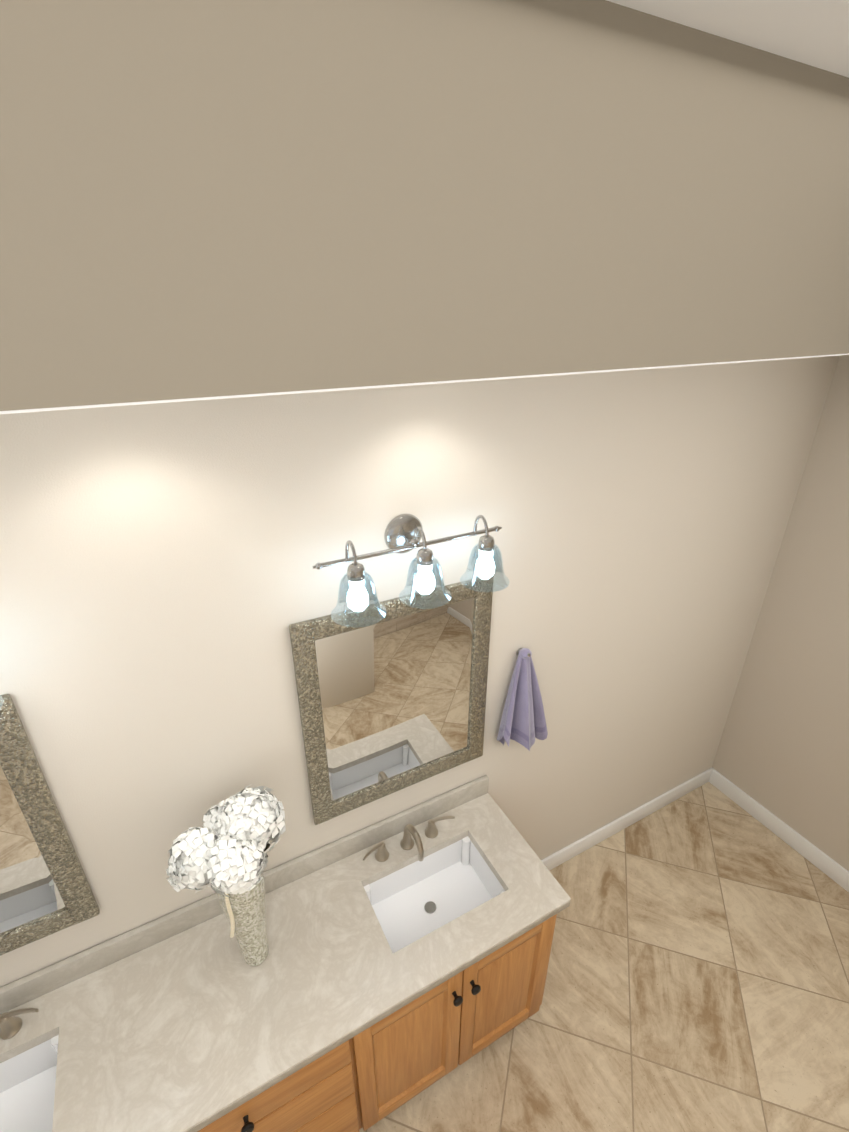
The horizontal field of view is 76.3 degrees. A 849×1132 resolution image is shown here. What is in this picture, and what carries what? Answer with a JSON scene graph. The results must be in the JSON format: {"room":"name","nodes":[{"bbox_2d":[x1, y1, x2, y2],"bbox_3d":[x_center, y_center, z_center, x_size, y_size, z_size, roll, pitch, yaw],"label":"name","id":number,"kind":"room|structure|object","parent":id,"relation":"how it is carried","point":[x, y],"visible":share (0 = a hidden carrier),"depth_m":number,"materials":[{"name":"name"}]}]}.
{"room":"bathroom","nodes":[
{"label":"bathroom","id":0,"kind":"room"},
{"bbox_2d":[0,355,839,986],"bbox_3d":[-0.353,0.385,1.745,4.963,3.107,0.120,-13,29,-25],"label":"wall","id":1,"kind":"structure","parent":0,"point":[164,583],"depth_m":1.62,"materials":[{"name":"beige paint"}]},
{"bbox_2d":[0,694,99,955],"bbox_3d":[-1.264,0.732,1.287,0.680,0.810,0.022,-13,29,-25],"label":"mirror","id":2,"kind":"object","parent":1,"relation":"attached to","point":[45,889],"visible":1,"depth_m":1.44,"materials":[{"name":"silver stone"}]},
{"bbox_2d":[289,576,493,824],"bbox_3d":[-0.076,0.464,1.854,0.695,0.810,0.022,-13,29,-25],"label":"mirror","id":3,"kind":"object","parent":1,"relation":"attached to","point":[392,700],"visible":0.85,"depth_m":1.82,"materials":[{"name":"silver metal"}]},
{"bbox_2d":[313,514,509,627],"bbox_3d":[-0.013,-0.019,1.540,0.602,0.206,0.214,-13,29,-25],"label":"sconce","id":4,"kind":"object","parent":1,"relation":"attached to","point":[404,533],"visible":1,"depth_m":1.52,"materials":[{"name":"silver metal"}]},
{"bbox_2d":[497,648,547,750],"bbox_3d":[0.394,0.530,2.100,0.213,0.460,0.121,-13,29,-25],"label":"hanging towel","id":5,"kind":"object","parent":1,"relation":"hanging from","point":[523,721],"visible":0.98,"depth_m":2.10,"materials":[{"name":"purple fabric"}]},
{"bbox_2d":[0,0,848,410],"bbox_3d":[0.175,-0.743,1.169,3.816,0.577,0.428,-13,29,-25],"label":"wall","id":6,"kind":"structure","parent":0,"point":[206,198],"depth_m":0.85,"materials":[{"name":"beige paint"}]},
{"bbox_2d":[0,353,848,413],"bbox_3d":[0.175,-0.482,1.295,3.816,0.006,0.427,-13,29,-25],"label":"soffit","id":7,"kind":"structure","parent":0,"point":[176,400],"depth_m":0.93,"materials":[{"name":"white paint"}]},
{"bbox_2d":[359,782,848,1131],"bbox_3d":[0.403,2.421,1.209,4.903,0.100,3.240,-13,29,-25],"label":"floor","id":8,"kind":"structure","parent":0,"point":[697,977],"depth_m":2.29,"materials":[{"name":"tile"}]},
{"bbox_2d":[192,907,566,1131],"bbox_3d":[-0.550,1.652,1.809,2.083,0.768,0.560,-13,29,-25],"label":"bathroom vanity","id":9,"kind":"object","parent":8,"relation":"on","point":[351,1087],"depth_m":1.76,"materials":[{"name":"brown wood"}]},
{"bbox_2d":[0,787,570,1131],"bbox_3d":[-0.549,1.282,1.649,2.111,0.036,0.532,-13,29,-25],"label":"countertop","id":10,"kind":"structure","parent":9,"relation":"on","point":[170,1032],"depth_m":1.63,"materials":[{"name":"beige stone"}]},
{"bbox_2d":[0,995,43,1042],"bbox_3d":[-1.245,1.292,1.423,0.382,0.144,0.154,-13,29,-25],"label":"faucet","id":11,"kind":"object","parent":10,"relation":"on","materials":[{"name":"silver metal"}]},
{"bbox_2d":[0,1035,55,1131],"bbox_3d":[-1.179,1.504,1.386,0.474,0.157,0.302,-13,29,-25],"label":"sink","id":12,"kind":"object","parent":10,"relation":"in","point":[26,1077],"depth_m":1.53,"materials":[{"name":"white ceramic"}]},
{"bbox_2d":[166,785,285,966],"bbox_3d":[-0.533,0.938,1.555,0.318,0.664,0.281,-13,29,-25],"label":"vase","id":13,"kind":"object","parent":10,"relation":"on","point":[222,851],"visible":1,"depth_m":1.43,"materials":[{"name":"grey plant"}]},
{"bbox_2d":[360,807,455,862],"bbox_3d":[-0.042,1.016,1.995,0.382,0.144,0.154,-13,29,-25],"label":"faucet","id":14,"kind":"object","parent":10,"relation":"on","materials":[{"name":"silver metal"}]},
{"bbox_2d":[364,835,503,950],"bbox_3d":[0.036,1.225,1.963,0.474,0.157,0.302,-13,29,-25],"label":"sink","id":15,"kind":"object","parent":10,"relation":"in","point":[414,898],"depth_m":2.05,"materials":[{"name":"white ceramic"}]},
{"bbox_2d":[607,0,848,77],"bbox_3d":[0.374,-0.463,-0.193,4.963,0.100,3.240,-13,29,-25],"label":"ceiling","id":16,"kind":"structure","parent":0,"point":[814,33],"depth_m":0.95,"materials":[{"name":"white paint"}]},
{"bbox_2d":[712,355,848,870],"bbox_3d":[2.517,0.490,1.520,0.120,3.107,3.000,-13,29,-25],"label":"wall","id":17,"kind":"structure","parent":0,"point":[782,753],"depth_m":2.69,"materials":[{"name":"beige paint"}]},
{"bbox_2d":[541,768,848,891],"bbox_3d":[0.373,2.332,1.158,4.723,0.105,2.986,-13,29,-25],"label":"baseboard","id":18,"kind":"structure","parent":17,"relation":"attached to","point":[832,869],"depth_m":2.99,"materials":[{"name":"white paint"}]}
]}

